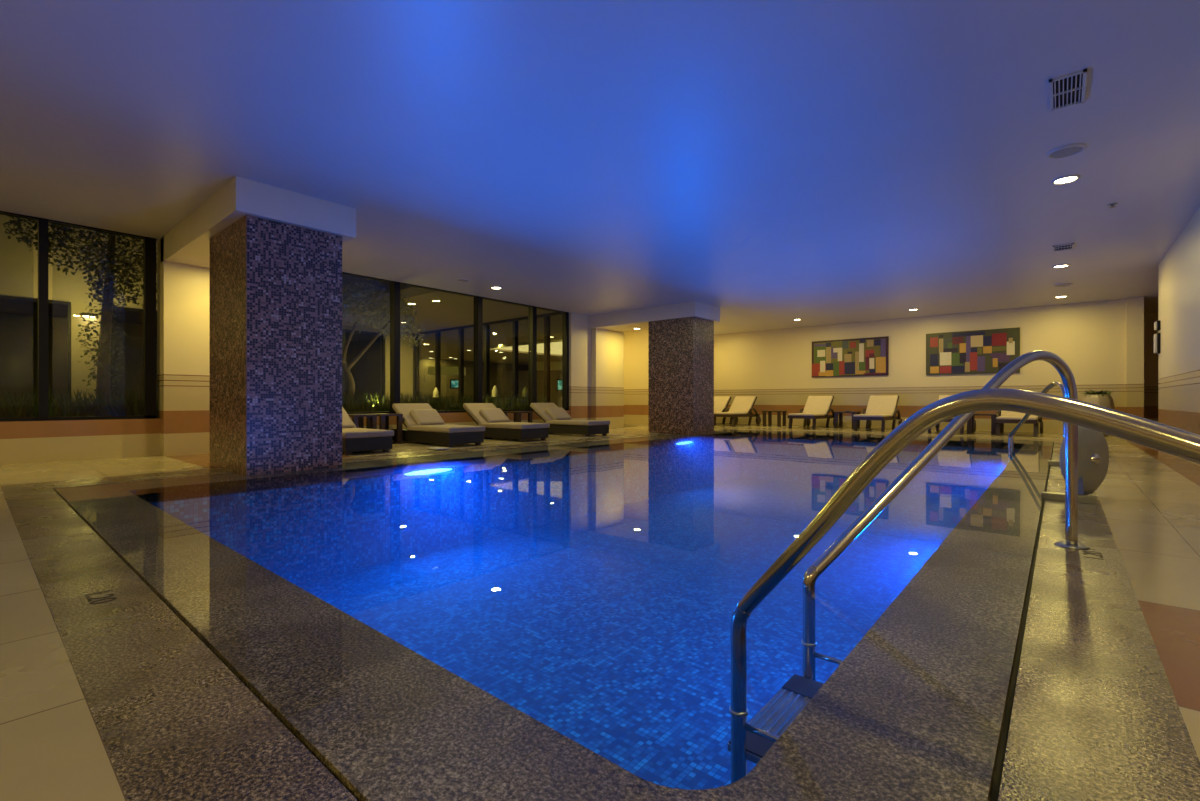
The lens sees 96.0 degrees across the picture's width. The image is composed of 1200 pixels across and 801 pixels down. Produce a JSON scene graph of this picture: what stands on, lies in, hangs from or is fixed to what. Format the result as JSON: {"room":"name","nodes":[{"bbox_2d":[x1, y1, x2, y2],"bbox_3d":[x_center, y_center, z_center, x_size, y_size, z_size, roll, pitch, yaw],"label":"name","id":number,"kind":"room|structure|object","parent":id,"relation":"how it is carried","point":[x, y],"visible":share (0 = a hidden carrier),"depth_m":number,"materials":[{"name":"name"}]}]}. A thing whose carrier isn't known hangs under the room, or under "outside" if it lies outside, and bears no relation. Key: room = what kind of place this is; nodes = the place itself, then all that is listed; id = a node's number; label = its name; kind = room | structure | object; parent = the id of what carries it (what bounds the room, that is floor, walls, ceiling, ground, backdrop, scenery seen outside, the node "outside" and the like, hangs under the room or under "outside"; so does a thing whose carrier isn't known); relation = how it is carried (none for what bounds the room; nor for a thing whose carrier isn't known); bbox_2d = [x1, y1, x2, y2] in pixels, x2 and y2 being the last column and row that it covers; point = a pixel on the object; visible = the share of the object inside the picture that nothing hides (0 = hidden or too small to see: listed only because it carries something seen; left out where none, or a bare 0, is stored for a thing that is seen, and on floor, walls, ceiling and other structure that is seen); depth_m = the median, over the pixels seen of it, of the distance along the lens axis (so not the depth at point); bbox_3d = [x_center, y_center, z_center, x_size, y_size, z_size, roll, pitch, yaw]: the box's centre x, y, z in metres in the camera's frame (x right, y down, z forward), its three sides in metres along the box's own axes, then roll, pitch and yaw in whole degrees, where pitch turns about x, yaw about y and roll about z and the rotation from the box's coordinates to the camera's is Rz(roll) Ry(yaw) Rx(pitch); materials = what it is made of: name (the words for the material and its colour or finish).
{"room":"indoor swimming pool","nodes":[
{"label":"indoor swimming pool","id":0,"kind":"room"},
{"bbox_2d":[157,236,209,455],"bbox_3d":[-4.833,-0.630,6.809,0.330,2.560,1.110,0,0,40],"label":"wall","id":1,"kind":"structure","parent":0,"point":[183,290],"depth_m":6.43,"materials":[{"name":"paint"}]},
{"bbox_2d":[0,299,380,341],"bbox_3d":[-11.758,-2.150,13.181,4.000,0.100,13.200,0,0,40],"label":"ceiling","id":2,"kind":"structure","parent":0,"point":[6,306],"depth_m":12.90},
{"bbox_2d":[0,313,561,410],"bbox_3d":[-5.113,-0.725,18.817,16.200,2.750,30.400,0,0,40],"label":"wall","id":3,"kind":"structure","parent":0,"point":[18,332],"depth_m":14.74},
{"bbox_2d":[428,367,465,374],"bbox_3d":[-5.094,-0.982,18.000,1.100,0.260,0.600,0,0,0],"label":"bulkhead","id":4,"kind":"object","parent":3,"relation":"attached to","point":[431,370],"visible":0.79,"depth_m":17.70,"materials":[{"name":"beige"}]},
{"bbox_2d":[342,287,553,332],"bbox_3d":[-4.107,-2.200,13.339,7.040,0.200,3.230,0,0,40],"label":"canopy","id":5,"kind":"object","parent":3,"relation":"attached to","point":[436,310],"visible":0.43,"depth_m":12.62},
{"bbox_2d":[450,379,457,388],"bbox_3d":[-5.096,-0.580,19.010,0.340,0.320,0.080,0,0,0],"label":"wall screen","id":6,"kind":"object","parent":3,"relation":"attached to","point":[453,382],"visible":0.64,"depth_m":18.97,"materials":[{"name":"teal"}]},
{"bbox_2d":[451,381,457,386],"bbox_3d":[-5.096,-0.580,18.975,0.240,0.240,0.010,0,0,0],"label":"picture","id":7,"kind":"object","parent":6,"relation":"attached to","point":[453,383],"depth_m":18.97,"materials":[{"name":"teal"}]},
{"bbox_2d":[415,312,561,402],"bbox_3d":[-3.054,-0.735,14.604,7.000,2.730,0.120,0,0,40],"label":"window","id":8,"kind":"structure","parent":3,"relation":"in","point":[546,316],"depth_m":14.55,"materials":[{"name":"black"}]},
{"bbox_2d":[537,361,561,369],"bbox_3d":[-1.559,-1.085,17.000,1.050,0.240,0.600,0,0,0],"label":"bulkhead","id":9,"kind":"object","parent":3,"relation":"attached to","point":[554,365],"visible":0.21,"depth_m":16.70,"materials":[{"name":"beige"}]},
{"bbox_2d":[556,379,561,390],"bbox_3d":[-1.369,-0.573,20.010,0.480,0.440,0.080,0,0,0],"label":"wall screen","id":10,"kind":"object","parent":3,"relation":"attached to","point":[558,381],"visible":0.36,"depth_m":19.97,"materials":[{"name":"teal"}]},
{"bbox_2d":[0,312,590,464],"bbox_3d":[-4.409,-0.630,7.413,0.190,2.560,12.760,0,0,40],"label":"wall","id":11,"kind":"structure","parent":0,"point":[21,442],"depth_m":6.09,"materials":[{"name":"paint"}]},
{"bbox_2d":[0,211,155,421],"bbox_3d":[-6.880,-0.849,4.523,0.140,2.123,4.955,0,0,40],"label":"window","id":12,"kind":"structure","parent":11,"relation":"in","point":[149,244],"depth_m":5.75,"materials":[{"name":"black"}]},
{"bbox_2d":[342,272,568,413],"bbox_3d":[-2.606,-0.849,9.536,0.140,2.123,5.830,0,0,40],"label":"window","id":13,"kind":"structure","parent":11,"relation":"in","point":[394,286],"depth_m":9.95,"materials":[{"name":"black"}]},
{"bbox_2d":[419,315,561,364],"bbox_3d":[-0.754,-2.150,23.774,16.000,0.100,16.800,0,0,40],"label":"ceiling","id":14,"kind":"structure","parent":0,"point":[501,333],"depth_m":18.92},
{"bbox_2d":[483,338,561,356],"bbox_3d":[-1.383,-2.050,21.418,4.700,0.100,4.800,0,0,40],"label":"coffer","id":15,"kind":"object","parent":14,"relation":"attached to","point":[555,344],"visible":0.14,"depth_m":21.12,"materials":[{"name":"brown"}]},
{"bbox_2d":[0,0,1199,334],"bbox_3d":[2.727,-1.970,6.480,12.260,0.120,20.600,0,0,40],"label":"ceiling","id":16,"kind":"structure","parent":0,"point":[769,164],"depth_m":3.94,"materials":[{"name":"white paint"}]},
{"bbox_2d":[161,176,355,267],"bbox_3d":[-3.812,-1.765,5.886,2.760,0.290,1.030,0,0,40],"label":"beam","id":17,"kind":"structure","parent":16,"relation":"attached to","point":[188,242],"depth_m":5.08,"materials":[{"name":"beige paint"}]},
{"bbox_2d":[589,301,719,331],"bbox_3d":[1.096,-1.765,11.642,2.760,0.290,1.000,0,0,40],"label":"beam","id":18,"kind":"structure","parent":16,"relation":"attached to","point":[619,321],"depth_m":11.11,"materials":[{"name":"beige paint"}]},
{"bbox_2d":[1052,264,1069,267],"bbox_3d":[6.534,-1.904,7.662,0.196,0.012,0.196,0,0,40],"label":"recessed light","id":19,"kind":"object","parent":16,"relation":"in","point":[1060,265],"visible":1,"depth_m":7.65,"materials":[{"name":"white"}]},
{"bbox_2d":[1052,243,1073,251],"bbox_3d":[5.758,-1.903,6.721,0.200,0.014,0.300,0,0,40],"label":"ceiling vent","id":20,"kind":"object","parent":16,"relation":"in","point":[1069,246],"visible":1,"depth_m":6.71,"materials":[{"name":"beige plastic"}]},
{"bbox_2d":[1054,283,1072,286],"bbox_3d":[7.634,-1.901,8.906,0.240,0.018,0.240,0,0,40],"label":"ceiling speaker","id":21,"kind":"object","parent":16,"relation":"attached to","point":[1062,284],"visible":1,"depth_m":8.89,"materials":[{"name":"beige plastic"}]},
{"bbox_2d":[1051,175,1080,184],"bbox_3d":[4.020,-1.904,4.668,0.196,0.012,0.196,0,0,40],"label":"recessed light","id":22,"kind":"object","parent":16,"relation":"in","point":[1069,178],"visible":1,"depth_m":4.66,"materials":[{"name":"beige plastic"}]},
{"bbox_2d":[1055,177,1076,182],"bbox_3d":[4.020,-1.906,4.668,0.148,0.004,0.148,0,0,40],"label":"diffuser","id":23,"kind":"object","parent":22,"relation":"attached to","point":[1061,179],"depth_m":4.66,"materials":[{"name":"white plastic"}]},
{"bbox_2d":[1047,143,1085,157],"bbox_3d":[3.559,-1.901,4.128,0.230,0.018,0.230,0,0,40],"label":"ceiling speaker","id":24,"kind":"object","parent":16,"relation":"attached to","point":[1068,150],"visible":1,"depth_m":4.11,"materials":[{"name":"beige plastic"}]},
{"bbox_2d":[1050,147,1082,156],"bbox_3d":[3.559,-1.897,4.128,0.193,0.006,0.193,0,0,40],"label":"grille","id":25,"kind":"object","parent":24,"relation":"attached to","point":[1060,151],"depth_m":4.12,"materials":[{"name":"grey plastic"}]},
{"bbox_2d":[1049,68,1086,111],"bbox_3d":[2.878,-1.903,3.329,0.170,0.014,0.440,0,0,40],"label":"ceiling vent","id":26,"kind":"object","parent":16,"relation":"in","point":[1067,90],"visible":1,"depth_m":3.31,"materials":[{"name":"beige plastic"}]},
{"bbox_2d":[0,429,1199,800],"bbox_3d":[1.410,0.710,6.269,6.370,0.120,11.030,0,0,40],"label":"deck","id":27,"kind":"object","parent":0,"point":[1096,715],"visible":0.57,"depth_m":1.22,"materials":[{"name":"grey stone"}]},
{"bbox_2d":[85,590,116,603],"bbox_3d":[-1.648,0.649,1.785,0.141,0.001,0.066,0,0,40],"label":"depth mark","id":28,"kind":"object","parent":27,"relation":"on","point":[88,598],"visible":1,"depth_m":1.77,"materials":[{"name":"brown"}]},
{"bbox_2d":[130,462,996,789],"bbox_3d":[1.588,1.146,6.193,4.780,0.968,9.955,0,0,40],"label":"basin","id":29,"kind":"object","parent":27,"relation":"in","point":[596,601],"visible":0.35,"depth_m":4.84,"materials":[{"name":"liquid"}]},
{"bbox_2d":[402,465,454,478],"bbox_3d":[-1.840,0.770,5.840,0.020,0.080,0.630,0,0,40],"label":"lamp","id":30,"kind":"object","parent":29,"relation":"attached to","point":[427,471],"visible":1,"depth_m":5.82,"materials":[{"name":"white glass"}]},
{"bbox_2d":[55,446,1052,800],"bbox_3d":[1.552,0.712,6.247,5.561,0.116,10.666,0,0,40],"label":"pool coping","id":31,"kind":"object","parent":29,"relation":"attached to","point":[916,711],"visible":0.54,"depth_m":1.24,"materials":[{"name":"stone"}]},
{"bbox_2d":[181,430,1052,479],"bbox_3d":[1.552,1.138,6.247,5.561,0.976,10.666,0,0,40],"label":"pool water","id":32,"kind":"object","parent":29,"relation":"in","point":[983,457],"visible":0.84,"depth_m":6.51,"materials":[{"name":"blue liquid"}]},
{"bbox_2d":[728,350,1199,782],"bbox_3d":[1.319,0.697,1.777,1.151,1.826,2.105,0,0,40],"label":"pool ladder","id":33,"kind":"object","parent":27,"relation":"attached to","point":[750,741],"visible":0.89,"depth_m":1.48,"materials":[{"name":"silver metal"}]},
{"bbox_2d":[990,444,1053,800],"bbox_3d":[1.552,0.698,6.247,5.589,0.025,10.694,0,0,40],"label":"drain slot","id":34,"kind":"structure","parent":27,"relation":"in","point":[1000,762],"depth_m":1.29,"materials":[{"name":"black metal"}]},
{"bbox_2d":[1008,381,1064,445],"bbox_3d":[5.800,0.693,7.079,0.411,1.833,2.385,0,0,22],"label":"pool ladder","id":35,"kind":"object","parent":27,"relation":"attached to","point":[1048,387],"visible":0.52,"depth_m":7.17,"materials":[{"name":"silver metal"}]},
{"bbox_2d":[1041,426,1108,503],"bbox_3d":[3.859,0.393,4.411,0.348,0.515,2.540,0,0,40],"label":"reel","id":36,"kind":"object","parent":27,"relation":"on","point":[1093,451],"visible":0.78,"depth_m":3.55,"materials":[{"name":"grey plastic"}]},
{"bbox_2d":[1083,550,1103,559],"bbox_3d":[2.074,0.649,2.276,0.063,0.001,0.134,0,0,40],"label":"depth mark","id":37,"kind":"object","parent":27,"relation":"on","point":[1089,552],"visible":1,"depth_m":2.29,"materials":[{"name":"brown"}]},
{"bbox_2d":[0,423,1199,800],"bbox_3d":[0.242,0.700,6.726,10.440,0.100,17.750,0,0,40],"label":"floor","id":38,"kind":"structure","parent":0,"point":[53,748],"depth_m":1.78,"materials":[{"name":"tile"}]},
{"bbox_2d":[210,215,341,475],"bbox_3d":[-3.231,-0.435,5.381,1.100,2.370,0.825,0,0,40],"label":"pillar","id":39,"kind":"structure","parent":38,"relation":"on","point":[276,287],"depth_m":5.01,"materials":[{"name":"tile"}]},
{"bbox_2d":[348,414,376,428],"bbox_3d":[-3.519,0.425,7.864,0.480,0.450,0.340,0,0,40],"label":"side table","id":40,"kind":"object","parent":38,"relation":"on","point":[358,419],"visible":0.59,"depth_m":7.80,"materials":[{"name":"brown wood"}]},
{"bbox_2d":[342,407,393,454],"bbox_3d":[-3.402,0.348,7.107,1.600,0.603,0.620,0,0,40],"label":"daybed","id":41,"kind":"object","parent":38,"relation":"on","point":[354,439],"visible":0.34,"depth_m":6.62,"materials":[{"name":"black wicker"}]},
{"bbox_2d":[342,410,353,427],"bbox_3d":[-3.602,0.275,7.304,0.325,0.280,0.440,0,0,40],"label":"pillow","id":42,"kind":"object","parent":41,"relation":"on","point":[346,421],"depth_m":7.36,"materials":[{"name":"grey fabric"}]},
{"bbox_2d":[342,428,393,438],"bbox_3d":[-3.216,0.412,6.948,1.110,0.075,0.620,0,0,40],"label":"seat cushion","id":43,"kind":"object","parent":41,"relation":"on","point":[347,433],"depth_m":6.63,"materials":[{"name":"grey fabric"}]},
{"bbox_2d":[366,413,402,443],"bbox_3d":[-3.260,0.425,8.168,0.480,0.450,0.340,0,0,40],"label":"side table","id":44,"kind":"object","parent":38,"relation":"on","point":[383,417],"visible":0.69,"depth_m":8.12,"materials":[{"name":"brown wood"}]},
{"bbox_2d":[426,447,448,449],"bbox_3d":[-2.151,0.634,7.157,0.280,0.028,0.180,0,0,40],"label":"towel","id":45,"kind":"object","parent":38,"relation":"on","point":[431,448],"visible":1,"depth_m":7.10,"materials":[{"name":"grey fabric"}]},
{"bbox_2d":[391,403,484,446],"bbox_3d":[-2.481,0.348,8.187,1.600,0.603,0.620,0,0,40],"label":"daybed","id":46,"kind":"object","parent":38,"relation":"on","point":[423,423],"visible":0.96,"depth_m":7.99,"materials":[{"name":"grey fabric"}]},
{"bbox_2d":[392,403,432,426],"bbox_3d":[-2.846,0.238,8.498,0.536,0.383,0.620,0,0,40],"label":"cushion","id":47,"kind":"object","parent":46,"relation":"on","point":[412,413],"depth_m":8.35,"materials":[{"name":"grey fabric"}]},
{"bbox_2d":[409,409,444,424],"bbox_3d":[-2.681,0.275,8.384,0.325,0.280,0.440,0,0,40],"label":"pillow","id":48,"kind":"object","parent":46,"relation":"on","point":[417,416],"depth_m":8.31,"materials":[{"name":"grey fabric"}]},
{"bbox_2d":[407,424,484,432],"bbox_3d":[-2.294,0.412,8.028,1.110,0.075,0.620,0,0,40],"label":"seat cushion","id":49,"kind":"object","parent":46,"relation":"on","point":[411,428],"depth_m":7.80,"materials":[{"name":"grey fabric"}]},
{"bbox_2d":[463,403,549,441],"bbox_3d":[-1.631,0.348,9.184,1.600,0.603,0.620,0,0,40],"label":"daybed","id":50,"kind":"object","parent":38,"relation":"on","point":[497,424],"visible":0.86,"depth_m":8.89,"materials":[{"name":"grey fabric"}]},
{"bbox_2d":[463,403,509,423],"bbox_3d":[-1.996,0.238,9.495,0.536,0.383,0.620,0,0,40],"label":"cushion","id":51,"kind":"object","parent":50,"relation":"on","point":[480,413],"depth_m":9.35,"materials":[{"name":"grey fabric"}]},
{"bbox_2d":[479,408,509,422],"bbox_3d":[-1.831,0.275,9.381,0.325,0.280,0.440,0,0,40],"label":"pillow","id":52,"kind":"object","parent":50,"relation":"on","point":[488,415],"depth_m":9.30,"materials":[{"name":"grey fabric"}]},
{"bbox_2d":[478,422,549,428],"bbox_3d":[-1.444,0.412,9.025,1.110,0.075,0.620,0,0,40],"label":"seat cushion","id":53,"kind":"object","parent":50,"relation":"on","point":[488,425],"depth_m":8.80,"materials":[{"name":"grey fabric"}]},
{"bbox_2d":[503,411,532,422],"bbox_3d":[-1.538,0.425,10.064,0.480,0.450,0.340,0,0,40],"label":"side table","id":54,"kind":"object","parent":38,"relation":"on","point":[517,414],"visible":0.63,"depth_m":10.00,"materials":[{"name":"brown wood"}]},
{"bbox_2d":[530,403,609,436],"bbox_3d":[-0.612,0.348,10.379,1.600,0.603,0.620,0,0,40],"label":"daybed","id":55,"kind":"object","parent":38,"relation":"on","point":[560,421],"visible":0.87,"depth_m":10.14,"materials":[{"name":"grey fabric"}]},
{"bbox_2d":[530,403,557,420],"bbox_3d":[-0.977,0.238,10.690,0.536,0.383,0.620,0,0,40],"label":"cushion","id":56,"kind":"object","parent":55,"relation":"on","point":[546,411],"depth_m":10.50,"materials":[{"name":"grey fabric"}]},
{"bbox_2d":[545,407,571,419],"bbox_3d":[-0.812,0.275,10.575,0.325,0.280,0.440,0,0,40],"label":"pillow","id":57,"kind":"object","parent":55,"relation":"on","point":[554,413],"depth_m":10.49,"materials":[{"name":"grey fabric"}]},
{"bbox_2d":[545,419,609,425],"bbox_3d":[-0.426,0.412,10.220,1.110,0.075,0.620,0,0,40],"label":"seat cushion","id":58,"kind":"object","parent":55,"relation":"on","point":[553,422],"depth_m":9.99,"materials":[{"name":"grey fabric"}]},
{"bbox_2d":[649,317,713,433],"bbox_3d":[1.662,-0.435,11.081,1.050,2.370,0.820,0,0,40],"label":"pillar","id":59,"kind":"structure","parent":38,"relation":"on","point":[681,350],"depth_m":10.75,"materials":[{"name":"tile"}]},
{"bbox_2d":[714,396,731,423],"bbox_3d":[3.014,0.274,14.708,0.719,0.779,1.605,0,0,40],"label":"sun lounger","id":60,"kind":"object","parent":38,"relation":"on","point":[721,403],"visible":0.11,"depth_m":14.86,"materials":[{"name":"beige fabric"}]},
{"bbox_2d":[714,396,729,411],"bbox_3d":[3.233,0.115,14.964,0.580,0.461,0.475,0,0,40],"label":"cushion","id":61,"kind":"object","parent":60,"relation":"on","point":[721,403],"depth_m":14.87,"materials":[{"name":"beige fabric"}]},
{"bbox_2d":[714,396,760,426],"bbox_3d":[3.585,0.274,14.222,0.719,0.779,1.605,0,0,40],"label":"sun lounger","id":62,"kind":"object","parent":38,"relation":"on","point":[742,406],"visible":0.99,"depth_m":14.34,"materials":[{"name":"beige fabric"}]},
{"bbox_2d":[714,412,747,413],"bbox_3d":[3.373,0.329,13.972,0.580,0.047,0.940,0,0,40],"label":"seat cushion","id":63,"kind":"object","parent":62,"relation":"on","point":[714,412],"depth_m":13.74,"materials":[{"name":"beige fabric"}]},
{"bbox_2d":[728,396,755,411],"bbox_3d":[3.803,0.115,14.478,0.580,0.461,0.475,0,0,40],"label":"cushion","id":64,"kind":"object","parent":62,"relation":"on","point":[740,403],"depth_m":14.44,"materials":[{"name":"beige fabric"}]},
{"bbox_2d":[762,410,786,426],"bbox_3d":[4.439,0.455,13.759,0.480,0.390,0.440,0,0,40],"label":"side table","id":65,"kind":"object","parent":38,"relation":"on","point":[769,411],"visible":0.94,"depth_m":13.73,"materials":[{"name":"brown wood"}]},
{"bbox_2d":[787,396,833,428],"bbox_3d":[5.092,0.274,12.937,0.719,0.779,1.605,0,0,40],"label":"sun lounger","id":66,"kind":"object","parent":38,"relation":"on","point":[816,407],"visible":0.86,"depth_m":13.03,"materials":[{"name":"beige fabric"}]},
{"bbox_2d":[788,413,825,415],"bbox_3d":[4.879,0.329,12.688,0.580,0.047,0.940,0,0,40],"label":"seat cushion","id":67,"kind":"object","parent":66,"relation":"on","point":[794,414],"depth_m":12.45,"materials":[{"name":"beige fabric"}]},
{"bbox_2d":[803,396,832,412],"bbox_3d":[5.310,0.115,13.193,0.580,0.461,0.475,0,0,40],"label":"cushion","id":68,"kind":"object","parent":66,"relation":"on","point":[814,404],"depth_m":13.16,"materials":[{"name":"beige fabric"}]},
{"bbox_2d":[833,411,860,428],"bbox_3d":[5.771,0.455,12.624,0.480,0.390,0.440,0,0,40],"label":"side table","id":69,"kind":"object","parent":38,"relation":"on","point":[837,412],"visible":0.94,"depth_m":12.60,"materials":[{"name":"brown wood"}]},
{"bbox_2d":[853,395,902,431],"bbox_3d":[6.172,0.274,12.016,0.719,0.779,1.605,0,0,40],"label":"sun lounger","id":70,"kind":"object","parent":38,"relation":"on","point":[880,407],"visible":0.9,"depth_m":12.14,"materials":[{"name":"beige fabric"}]},
{"bbox_2d":[854,414,892,416],"bbox_3d":[5.960,0.329,11.766,0.580,0.047,0.940,0,0,40],"label":"seat cushion","id":71,"kind":"object","parent":70,"relation":"on","point":[859,415],"depth_m":11.52,"materials":[{"name":"beige fabric"}]},
{"bbox_2d":[865,395,897,413],"bbox_3d":[6.390,0.115,12.271,0.580,0.461,0.475,0,0,40],"label":"cushion","id":72,"kind":"object","parent":70,"relation":"on","point":[880,404],"depth_m":12.24,"materials":[{"name":"beige fabric"}]},
{"bbox_2d":[928,395,975,433],"bbox_3d":[7.222,0.274,11.120,0.719,0.779,1.605,0,0,40],"label":"sun lounger","id":73,"kind":"object","parent":38,"relation":"on","point":[937,426],"visible":0.2,"depth_m":11.34,"materials":[{"name":"beige fabric"}]},
{"bbox_2d":[939,395,951,399],"bbox_3d":[7.441,0.115,11.376,0.580,0.461,0.475,0,0,40],"label":"cushion","id":74,"kind":"object","parent":73,"relation":"on","point":[940,396],"depth_m":11.63,"materials":[{"name":"beige fabric"}]},
{"bbox_2d":[967,413,998,434],"bbox_3d":[7.480,0.455,10.575,0.480,0.390,0.440,0,0,40],"label":"side table","id":75,"kind":"object","parent":38,"relation":"on","point":[970,423],"visible":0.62,"depth_m":10.40,"materials":[{"name":"brown wood"}]},
{"bbox_2d":[996,410,1042,436],"bbox_3d":[8.059,0.274,10.406,0.719,0.779,1.605,0,0,40],"label":"sun lounger","id":76,"kind":"object","parent":38,"relation":"on","point":[1003,417],"visible":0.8,"depth_m":10.02,"materials":[{"name":"brown wood"}]},
{"bbox_2d":[996,416,1037,419],"bbox_3d":[7.847,0.329,10.157,0.580,0.047,0.940,0,0,40],"label":"seat cushion","id":77,"kind":"object","parent":76,"relation":"on","point":[999,417],"depth_m":9.88,"materials":[{"name":"beige fabric"}]},
{"bbox_2d":[1001,411,1037,416],"bbox_3d":[8.277,0.115,10.662,0.580,0.461,0.475,0,0,40],"label":"cushion","id":78,"kind":"object","parent":76,"relation":"on","point":[1003,413],"depth_m":10.59,"materials":[{"name":"beige fabric"}]},
{"bbox_2d":[1082,389,1114,435],"bbox_3d":[9.224,0.219,10.010,0.455,0.862,0.450,0,0,-25],"label":"potted plant","id":79,"kind":"object","parent":38,"relation":"on","point":[1101,398],"visible":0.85,"depth_m":9.87,"materials":[{"name":"green ceramic"}]},
{"bbox_2d":[591,328,648,428],"bbox_3d":[0.973,-0.630,14.488,1.520,2.560,4.990,0,0,40],"label":"wall","id":80,"kind":"structure","parent":0,"point":[607,346],"depth_m":12.79,"materials":[{"name":"paint"}]},
{"bbox_2d":[714,299,1125,432],"bbox_3d":[6.578,-0.630,13.085,8.830,2.560,0.150,0,0,40],"label":"wall","id":81,"kind":"structure","parent":0,"point":[774,367],"depth_m":12.42,"materials":[{"name":"paint"}]},
{"bbox_2d":[812,336,888,376],"bbox_3d":[6.130,-1.055,13.338,1.780,0.920,0.043,0,0,40],"label":"painting","id":82,"kind":"object","parent":81,"relation":"attached to","point":[858,356],"visible":1,"depth_m":13.28,"materials":[{"name":"paint"}]},
{"bbox_2d":[926,327,1019,374],"bbox_3d":[8.034,-1.042,11.714,1.685,0.935,0.042,0,0,40],"label":"painting","id":83,"kind":"object","parent":81,"relation":"attached to","point":[989,351],"visible":0.98,"depth_m":11.69,"materials":[{"name":"fabric"}]},
{"bbox_2d":[1126,297,1143,417],"bbox_3d":[9.993,-0.630,10.108,0.230,2.560,0.250,0,0,40],"label":"pilaster","id":84,"kind":"object","parent":81,"relation":"attached to","point":[1134,306],"visible":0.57,"depth_m":10.01,"materials":[{"name":"paint"}]},
{"bbox_2d":[1144,313,1157,421],"bbox_3d":[11.014,-0.630,8.909,3.000,2.560,6.150,0,0,40],"label":"doorway","id":85,"kind":"structure","parent":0,"point":[1150,358],"depth_m":11.82,"materials":[{"name":"paint"}]},
{"bbox_2d":[1158,207,1199,465],"bbox_3d":[3.197,-0.630,2.038,0.140,2.560,14.450,0,0,40],"label":"wall","id":86,"kind":"structure","parent":0,"point":[1179,269],"depth_m":6.18,"materials":[{"name":"paint"}]},
{"bbox_2d":[1154,333,1160,353],"bbox_3d":[7.718,-0.790,7.490,0.055,0.280,0.135,0,0,40],"label":"wall fitting","id":87,"kind":"object","parent":86,"relation":"attached to","point":[1157,337],"visible":1,"depth_m":7.44,"materials":[{"name":"silver metal"}]},
{"bbox_2d":[1154,320,1160,330],"bbox_3d":[7.717,-1.035,7.485,0.050,0.130,0.125,0,0,40],"label":"wall fitting","id":88,"kind":"object","parent":86,"relation":"attached to","point":[1157,325],"visible":1,"depth_m":7.44,"materials":[{"name":"silver metal"}]},
{"bbox_3d":[-1.327,0.710,24.196,14.580,0.120,16.900,0,0,40],"label":"floor","id":89,"kind":"structure","parent":0,"visible":0},
{"bbox_3d":[-2.280,0.280,14.500,0.900,0.740,0.900,0,0,0],"label":"dining table","id":90,"kind":"object","parent":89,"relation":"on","visible":0},
{"bbox_2d":[522,386,527,396],"bbox_3d":[-1.987,-0.235,14.381,0.180,0.290,0.180,0,0,40],"label":"folded napkin","id":91,"kind":"object","parent":90,"relation":"on","point":[525,391],"visible":0.81,"depth_m":14.33,"materials":[{"name":"beige"}]},
{"label":"outside","id":92,"kind":"structure","parent":0,"visible":0},
{"bbox_3d":[-7.385,0.710,9.649,7.240,0.120,13.100,0,0,40],"label":"ground","id":93,"kind":"structure","parent":92,"visible":0},
{"bbox_2d":[0,214,414,402],"bbox_3d":[-10.063,-1.950,11.933,0.200,5.200,13.100,0,0,40],"label":"wall","id":94,"kind":"structure","parent":93,"relation":"on","point":[18,265],"depth_m":11.06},
{"bbox_2d":[0,295,70,398],"bbox_3d":[-12.210,-0.680,9.216,0.120,2.620,4.580,0,0,40],"label":"window","id":95,"kind":"structure","parent":94,"relation":"in","point":[68,304],"depth_m":10.89,"materials":[{"name":"black metal"}]},
{"bbox_2d":[110,306,156,397],"bbox_3d":[-9.299,-0.680,12.628,0.120,2.620,3.250,0,0,40],"label":"window","id":96,"kind":"structure","parent":94,"relation":"in","point":[123,308],"depth_m":11.58,"materials":[{"name":"black metal"}]},
{"bbox_2d":[342,329,384,400],"bbox_3d":[-7.191,-0.680,15.101,0.120,2.620,2.450,0,0,40],"label":"window","id":97,"kind":"structure","parent":94,"relation":"in","point":[343,330],"depth_m":15.69,"materials":[{"name":"black"}]},
{"bbox_3d":[-5.464,0.450,7.748,1.350,0.400,12.500,0,0,40],"label":"planter bed","id":98,"kind":"object","parent":93,"relation":"on","visible":0},
{"bbox_2d":[3,216,156,411],"bbox_3d":[-6.522,-1.140,7.009,0.668,2.786,1.613,0,0,40],"label":"tree","id":99,"kind":"object","parent":98,"relation":"on","point":[103,363],"visible":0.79,"depth_m":7.02,"materials":[{"name":"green plant"}]},
{"bbox_2d":[0,388,555,417],"bbox_3d":[-5.376,0.040,7.879,1.461,0.420,12.277,0,0,40],"label":"ground cover","id":100,"kind":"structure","parent":98,"relation":"on","point":[78,407],"depth_m":6.86,"materials":[{"name":"green plant"}]},
{"bbox_2d":[342,278,424,406],"bbox_3d":[-4.120,-0.935,9.501,1.987,2.400,1.149,0,0,-17],"label":"tree","id":101,"kind":"object","parent":98,"relation":"on","point":[353,289],"visible":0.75,"depth_m":9.42,"materials":[{"name":"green plant"}]},
{"bbox_3d":[-2.622,0.280,13.500,0.900,0.740,0.900,0,0,0],"label":"dining table","id":102,"kind":"object","parent":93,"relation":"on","visible":0},
{"bbox_2d":[492,386,498,396],"bbox_3d":[-2.622,-0.235,13.500,0.180,0.290,0.180,0,0,40],"label":"folded napkin","id":103,"kind":"object","parent":102,"relation":"on","point":[494,390],"visible":0.86,"depth_m":13.45,"materials":[{"name":"beige"}]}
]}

